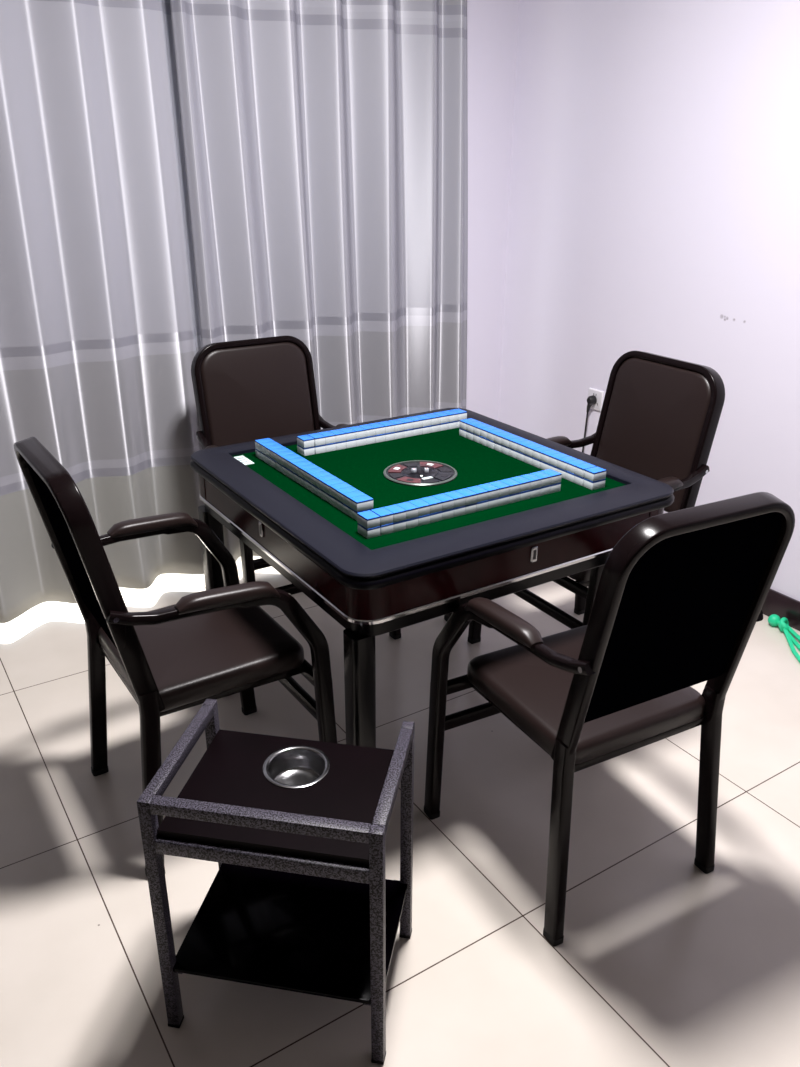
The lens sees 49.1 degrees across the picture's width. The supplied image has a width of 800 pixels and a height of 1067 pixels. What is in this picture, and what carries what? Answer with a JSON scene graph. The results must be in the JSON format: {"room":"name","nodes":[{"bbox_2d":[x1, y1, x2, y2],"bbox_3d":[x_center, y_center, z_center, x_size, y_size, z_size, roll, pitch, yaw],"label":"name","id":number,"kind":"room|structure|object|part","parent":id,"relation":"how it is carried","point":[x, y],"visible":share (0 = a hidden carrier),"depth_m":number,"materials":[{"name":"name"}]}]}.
{"room":"mahjong room","nodes":[
{"label":"mahjong room","id":0,"kind":"room"},
{"bbox_2d":[0,556,799,1066],"bbox_3d":[-0.774,1.687,0.109,7.540,0.100,9.480,-14,27,-30],"label":"floor","id":1,"kind":"structure","parent":0,"point":[661,960],"depth_m":2.02,"materials":[{"name":"beige tile"}]},
{"bbox_2d":[14,437,336,875],"bbox_3d":[-0.530,0.231,2.133,0.566,0.983,0.551,-14,27,-31],"label":"armchair","id":2,"kind":"object","parent":1,"relation":"on","point":[217,643],"visible":0.98,"depth_m":2.04,"materials":[{"name":"brown leather"}]},
{"bbox_3d":[-0.699,0.082,1.946,0.157,0.562,0.431,-14,27,-31],"label":"frame","id":3,"kind":"part","parent":2,"relation":"part of","materials":[{"name":"black paint"}]},
{"bbox_3d":[-0.798,0.423,2.301,0.087,0.474,0.038,-3,24,-9],"label":"leg","id":4,"kind":"part","parent":2,"relation":"part of","materials":[{"name":"black paint"}]},
{"bbox_3d":[-0.646,0.096,2.303,0.490,0.307,0.034,-18,29,-36],"label":"armrest","id":5,"kind":"part","parent":2,"relation":"part of","materials":[{"name":"black paint"}]},
{"bbox_3d":[-0.561,0.565,1.975,0.038,0.474,0.087,14,27,29],"label":"leg","id":6,"kind":"part","parent":2,"relation":"part of","materials":[{"name":"black paint"}]},
{"bbox_3d":[-0.498,0.270,2.174,0.400,0.062,0.400,-14,27,-31],"label":"seat","id":7,"kind":"part","parent":2,"relation":"part of","materials":[{"name":"black leather"}]},
{"bbox_3d":[-0.493,0.309,2.193,0.409,0.040,0.504,-14,27,-31],"label":"seat frame","id":8,"kind":"part","parent":2,"relation":"part of","materials":[{"name":"black paint"}]},
{"bbox_3d":[-0.382,0.254,1.938,0.490,0.307,0.034,-12,26,-26],"label":"armrest","id":9,"kind":"part","parent":2,"relation":"part of","materials":[{"name":"brown leather"}]},
{"bbox_3d":[-0.465,0.353,2.573,0.061,0.390,0.030,-14,27,-31],"label":"leg","id":10,"kind":"part","parent":2,"relation":"part of","materials":[{"name":"black paint"}]},
{"bbox_3d":[-0.177,0.525,2.175,0.061,0.390,0.030,-14,27,-31],"label":"leg","id":11,"kind":"part","parent":2,"relation":"part of","materials":[{"name":"black paint"}]},
{"bbox_2d":[137,699,414,1064],"bbox_3d":[-0.210,0.659,1.694,0.426,0.545,0.314,4,24,9],"label":"stand","id":12,"kind":"object","parent":1,"relation":"on","point":[300,899],"visible":1,"depth_m":1.63,"materials":[{"name":"grey paint"}]},
{"bbox_3d":[-0.434,0.697,1.594,0.023,0.539,0.023,4,24,9],"label":"leg","id":13,"kind":"part","parent":12,"relation":"part of","materials":[{"name":"grey paint"}]},
{"bbox_3d":[-0.406,0.404,1.624,0.023,0.023,0.267,4,24,9],"label":"rail","id":14,"kind":"part","parent":12,"relation":"part of","materials":[{"name":"grey metal"}]},
{"bbox_3d":[-0.382,0.585,1.857,0.023,0.539,0.023,4,24,9],"label":"leg","id":15,"kind":"part","parent":12,"relation":"part of","materials":[{"name":"grey paint"}]},
{"bbox_3d":[-0.235,0.476,1.460,0.379,0.023,0.023,4,24,9],"label":"rail","id":16,"kind":"part","parent":12,"relation":"part of","materials":[{"name":"grey metal"}]},
{"bbox_3d":[-0.235,0.553,1.493,0.379,0.027,0.023,4,24,9],"label":"rail","id":17,"kind":"part","parent":12,"relation":"part of","materials":[{"name":"grey metal"}]},
{"bbox_2d":[157,729,393,866],"bbox_3d":[-0.209,0.477,1.618,0.376,0.016,0.295,4,24,9],"label":"tray","id":18,"kind":"object","parent":12,"relation":"on","point":[230,772],"depth_m":1.59,"materials":[{"name":"brown wood"}]},
{"bbox_2d":[173,863,407,1003],"bbox_3d":[-0.207,0.774,1.736,0.402,0.008,0.291,4,24,9],"label":"shelf","id":19,"kind":"object","parent":12,"relation":"attached to","point":[294,932],"depth_m":1.71,"materials":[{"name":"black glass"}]},
{"bbox_2d":[263,745,329,788],"bbox_3d":[-0.198,0.466,1.679,0.128,0.051,0.128,-14,27,-30],"label":"ashtray","id":20,"kind":"object","parent":12,"relation":"in","point":[291,767],"visible":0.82,"depth_m":1.71,"materials":[{"name":"silver metal"}]},
{"bbox_3d":[-0.038,0.728,1.528,0.023,0.539,0.023,4,24,9],"label":"leg","id":21,"kind":"part","parent":12,"relation":"part of","materials":[{"name":"grey paint"}]},
{"bbox_3d":[-0.011,0.435,1.558,0.023,0.023,0.267,4,24,9],"label":"rail","id":22,"kind":"part","parent":12,"relation":"part of","materials":[{"name":"grey metal"}]},
{"bbox_3d":[0.014,0.615,1.791,0.023,0.539,0.023,4,24,9],"label":"leg","id":23,"kind":"part","parent":12,"relation":"part of","materials":[{"name":"grey paint"}]},
{"bbox_2d":[191,336,400,639],"bbox_3d":[-0.373,-0.124,2.963,0.551,0.983,0.566,-14,27,-29],"label":"armchair","id":24,"kind":"object","parent":1,"relation":"on","point":[247,390],"visible":0.27,"depth_m":2.97,"materials":[{"name":"brown leather"}]},
{"bbox_3d":[-0.566,-0.120,2.809,0.034,0.307,0.490,-11,26,-25],"label":"armrest","id":25,"kind":"part","parent":24,"relation":"part of","materials":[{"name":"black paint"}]},
{"bbox_3d":[-0.461,0.276,2.751,0.030,0.390,0.061,-14,27,-29],"label":"leg","id":26,"kind":"part","parent":24,"relation":"part of","materials":[{"name":"black paint"}]},
{"bbox_3d":[-0.481,-0.386,3.038,0.431,0.562,0.157,-14,27,-29],"label":"frame","id":27,"kind":"part","parent":24,"relation":"part of","materials":[{"name":"black paint"}]},
{"bbox_3d":[-0.482,-0.428,3.021,0.387,0.428,0.108,-14,27,-29],"label":"backrest","id":28,"kind":"part","parent":24,"relation":"part of","materials":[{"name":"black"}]},
{"bbox_3d":[-0.350,-0.022,2.966,0.504,0.040,0.409,-14,27,-29],"label":"seat frame","id":29,"kind":"part","parent":24,"relation":"part of","materials":[{"name":"black paint"}]},
{"bbox_3d":[-0.162,-0.219,3.044,0.034,0.307,0.490,-17,29,-34],"label":"armrest","id":30,"kind":"part","parent":24,"relation":"part of","materials":[{"name":"black paint"}]},
{"bbox_3d":[-0.021,0.169,3.007,0.030,0.390,0.061,-14,27,-29],"label":"leg","id":31,"kind":"part","parent":24,"relation":"part of","materials":[{"name":"black paint"}]},
{"bbox_2d":[190,408,673,747],"bbox_3d":[0.052,0.184,2.493,0.966,0.790,0.966,-14,27,-30],"label":"table","id":32,"kind":"object","parent":1,"relation":"on","point":[379,585],"visible":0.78,"depth_m":2.06,"materials":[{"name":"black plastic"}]},
{"bbox_3d":[-0.547,0.203,2.630,0.057,0.602,0.057,-14,27,-30],"label":"leg","id":33,"kind":"part","parent":32,"relation":"part of","materials":[{"name":"black paint"}]},
{"bbox_2d":[234,455,253,464],"bbox_3d":[-0.439,-0.203,2.437,0.038,0.003,0.080,-14,27,-30],"label":"card","id":34,"kind":"object","parent":32,"relation":"on","point":[243,459],"visible":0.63,"depth_m":2.43,"materials":[{"name":"grey"}]},
{"bbox_3d":[-0.338,-0.010,2.135,0.006,0.038,0.019,-14,27,-30],"label":"drawer plate","id":35,"kind":"part","parent":32,"relation":"part of","materials":[{"name":"silver metal"}]},
{"bbox_2d":[255,438,372,520],"bbox_3d":[-0.235,-0.150,2.259,0.045,0.048,0.570,-14,27,-30],"label":"tiles","id":36,"kind":"object","parent":32,"relation":"on","point":[364,502],"depth_m":2.20,"materials":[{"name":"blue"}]},
{"bbox_3d":[-0.088,0.486,1.975,0.057,0.602,0.057,-14,27,-30],"label":"leg","id":37,"kind":"part","parent":32,"relation":"part of","materials":[{"name":"black paint"}]},
{"bbox_2d":[297,409,466,455],"bbox_3d":[-0.042,-0.308,2.629,0.572,0.048,0.045,-14,27,-30],"label":"tiles","id":38,"kind":"object","parent":32,"relation":"on","point":[305,441],"depth_m":2.59,"materials":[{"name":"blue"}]},
{"bbox_2d":[403,467,435,478],"bbox_3d":[0.054,-0.162,2.344,0.092,0.001,0.092,-14,27,-30],"label":"dice","id":39,"kind":"object","parent":32,"relation":"on","point":[408,472],"depth_m":2.34,"materials":[{"name":"white plastic"}]},
{"bbox_3d":[0.054,-0.147,2.351,0.966,0.026,0.966,-14,27,-30],"label":"edge moulding","id":40,"kind":"part","parent":32,"relation":"part of","materials":[{"name":"black plastic"}]},
{"bbox_2d":[357,469,561,538],"bbox_3d":[0.156,-0.077,2.094,0.572,0.048,0.045,-14,27,-30],"label":"tiles","id":41,"kind":"object","parent":32,"relation":"on","point":[368,519],"depth_m":2.06,"materials":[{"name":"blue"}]},
{"bbox_2d":[459,418,605,489],"bbox_3d":[0.354,-0.232,2.457,0.045,0.048,0.572,-14,27,-30],"label":"tiles","id":42,"kind":"object","parent":32,"relation":"on","point":[595,473],"depth_m":2.41,"materials":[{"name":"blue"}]},
{"bbox_3d":[0.307,0.048,2.008,0.019,0.038,0.006,-14,27,-30],"label":"drawer plate","id":43,"kind":"part","parent":32,"relation":"part of","materials":[{"name":"silver metal"}]},
{"bbox_2d":[467,351,724,643],"bbox_3d":[0.621,-0.043,2.786,0.566,0.983,0.551,-14,27,-29],"label":"armchair","id":44,"kind":"object","parent":1,"relation":"on","point":[660,415],"visible":0.48,"depth_m":2.71,"materials":[{"name":"brown leather"}]},
{"bbox_3d":[0.268,0.183,2.977,0.061,0.390,0.030,-14,27,-29],"label":"leg","id":45,"kind":"part","parent":44,"relation":"part of","materials":[{"name":"black paint"}]},
{"bbox_3d":[0.583,0.053,2.802,0.409,0.040,0.504,-14,27,-29],"label":"seat frame","id":46,"kind":"part","parent":44,"relation":"part of","materials":[{"name":"black paint"}]},
{"bbox_3d":[0.588,0.013,2.788,0.400,0.062,0.400,-14,27,-29],"label":"seat","id":47,"kind":"part","parent":44,"relation":"part of","materials":[{"name":"black leather"}]},
{"bbox_3d":[0.657,0.073,3.136,0.038,0.474,0.087,15,27,31],"label":"leg","id":48,"kind":"part","parent":44,"relation":"part of","materials":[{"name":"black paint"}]},
{"bbox_3d":[0.479,-0.171,2.941,0.490,0.307,0.034,-11,26,-24],"label":"armrest","id":49,"kind":"part","parent":44,"relation":"part of","materials":[{"name":"black paint"}]},
{"bbox_3d":[0.544,0.358,2.573,0.061,0.390,0.030,-14,27,-29],"label":"leg","id":50,"kind":"part","parent":44,"relation":"part of","materials":[{"name":"black paint"}]},
{"bbox_3d":[0.733,-0.011,2.570,0.490,0.307,0.034,-17,28,-34],"label":"armrest","id":51,"kind":"part","parent":44,"relation":"part of","materials":[{"name":"black paint"}]},
{"bbox_3d":[0.796,-0.321,2.786,0.108,0.428,0.387,-14,27,-29],"label":"backrest","id":52,"kind":"part","parent":44,"relation":"part of","materials":[{"name":"black leather"}]},
{"bbox_3d":[0.795,-0.278,2.804,0.157,0.562,0.431,-14,27,-29],"label":"frame","id":53,"kind":"part","parent":44,"relation":"part of","materials":[{"name":"black paint"}]},
{"bbox_2d":[424,492,794,946],"bbox_3d":[0.436,0.313,1.955,0.551,0.983,0.566,-12,26,-26],"label":"armchair","id":54,"kind":"object","parent":1,"relation":"on","point":[679,600],"visible":1,"depth_m":1.75,"materials":[{"name":"black paint"}]},
{"bbox_3d":[0.087,0.534,2.159,0.030,0.390,0.061,-12,26,-26],"label":"leg","id":55,"kind":"part","parent":54,"relation":"part of","materials":[{"name":"black paint"}]},
{"bbox_3d":[0.217,0.298,1.844,0.034,0.307,0.490,-14,27,-31],"label":"armrest","id":56,"kind":"part","parent":54,"relation":"part of","materials":[{"name":"brown leather"}]},
{"bbox_3d":[0.331,0.639,1.814,0.038,0.474,0.087,-1,23,-4],"label":"leg","id":57,"kind":"part","parent":54,"relation":"part of","materials":[{"name":"black paint"}]},
{"bbox_3d":[0.415,0.385,2.028,0.504,0.040,0.409,-12,26,-26],"label":"seat frame","id":58,"kind":"part","parent":54,"relation":"part of","materials":[{"name":"brown leather"}]},
{"bbox_3d":[0.418,0.347,2.007,0.400,0.062,0.400,-12,26,-26],"label":"seat","id":59,"kind":"part","parent":54,"relation":"part of","materials":[{"name":"black leather"}]},
{"bbox_3d":[0.533,0.191,1.706,0.431,0.562,0.157,-12,26,-26],"label":"frame","id":60,"kind":"part","parent":54,"relation":"part of","materials":[{"name":"black paint"}]},
{"bbox_3d":[0.708,0.561,1.999,0.087,0.474,0.038,17,28,34],"label":"leg","id":61,"kind":"part","parent":54,"relation":"part of","materials":[{"name":"black paint"}]},
{"bbox_3d":[0.639,0.211,2.051,0.034,0.307,0.490,-9,25,-21],"label":"armrest","id":62,"kind":"part","parent":54,"relation":"part of","materials":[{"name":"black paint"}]},
{"bbox_2d":[768,614,799,662],"bbox_3d":[1.366,0.381,2.988,0.089,0.052,0.404,1,23,1],"label":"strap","id":63,"kind":"object","parent":1,"relation":"on","point":[774,620],"visible":1,"depth_m":3.09,"materials":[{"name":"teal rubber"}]},
{"bbox_2d":[466,0,518,420],"bbox_3d":[-2.609,-0.735,2.179,7.300,2.700,0.120,-14,27,-30],"label":"wall","id":64,"kind":"structure","parent":0,"point":[492,25],"depth_m":3.86,"materials":[{"name":"white paint"}]},
{"bbox_2d":[498,0,799,600],"bbox_3d":[2.676,-0.178,0.948,0.120,2.700,8.120,-14,27,-30],"label":"wall","id":65,"kind":"structure","parent":0,"point":[654,192],"depth_m":3.24,"materials":[{"name":"white paint"}]},
{"bbox_2d":[582,395,596,451],"bbox_3d":[0.623,-0.230,3.681,0.069,0.620,0.574,21,30,39],"label":"plug","id":66,"kind":"object","parent":65,"relation":"attached to","point":[591,400],"visible":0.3,"depth_m":3.74,"materials":[{"name":"black plastic"}]},
{"bbox_3d":[0.615,-0.200,3.693,0.048,0.555,0.565,19,29,36],"label":"cord","id":67,"kind":"part","parent":66,"relation":"part of","materials":[{"name":"black plastic"}]},
{"bbox_2d":[588,388,603,410],"bbox_3d":[0.836,-0.573,3.748,0.010,0.086,0.086,-14,27,-30],"label":"wall socket","id":68,"kind":"object","parent":65,"relation":"attached to","point":[599,394],"visible":0.67,"depth_m":3.73,"materials":[{"name":"white plastic"}]},
{"bbox_2d":[761,589,799,630],"bbox_3d":[2.614,1.029,1.426,0.012,0.105,7.880,-14,27,-30],"label":"baseboard","id":69,"kind":"structure","parent":65,"relation":"attached to","point":[777,603],"depth_m":3.16,"materials":[{"name":"brown tile"}]},
{"bbox_3d":[-0.435,-0.686,-1.458,7.540,0.100,8.120,-14,27,-30],"label":"ceiling","id":70,"kind":"structure","parent":0,"visible":0},
{"bbox_2d":[0,0,203,622],"bbox_3d":[-1.452,-0.926,2.627,1.821,2.610,0.253,-14,27,-30],"label":"curtain","id":71,"kind":"object","parent":70,"relation":"hanging from","point":[100,332],"visible":0.75,"depth_m":2.88,"materials":[{"name":"white fabric"}]},
{"bbox_2d":[169,0,467,561],"bbox_3d":[-0.192,-1.196,3.271,1.239,2.610,0.135,-14,27,-31],"label":"curtain","id":72,"kind":"object","parent":70,"relation":"hanging from","point":[325,142],"visible":0.66,"depth_m":3.21,"materials":[{"name":"white fabric"}]}
]}

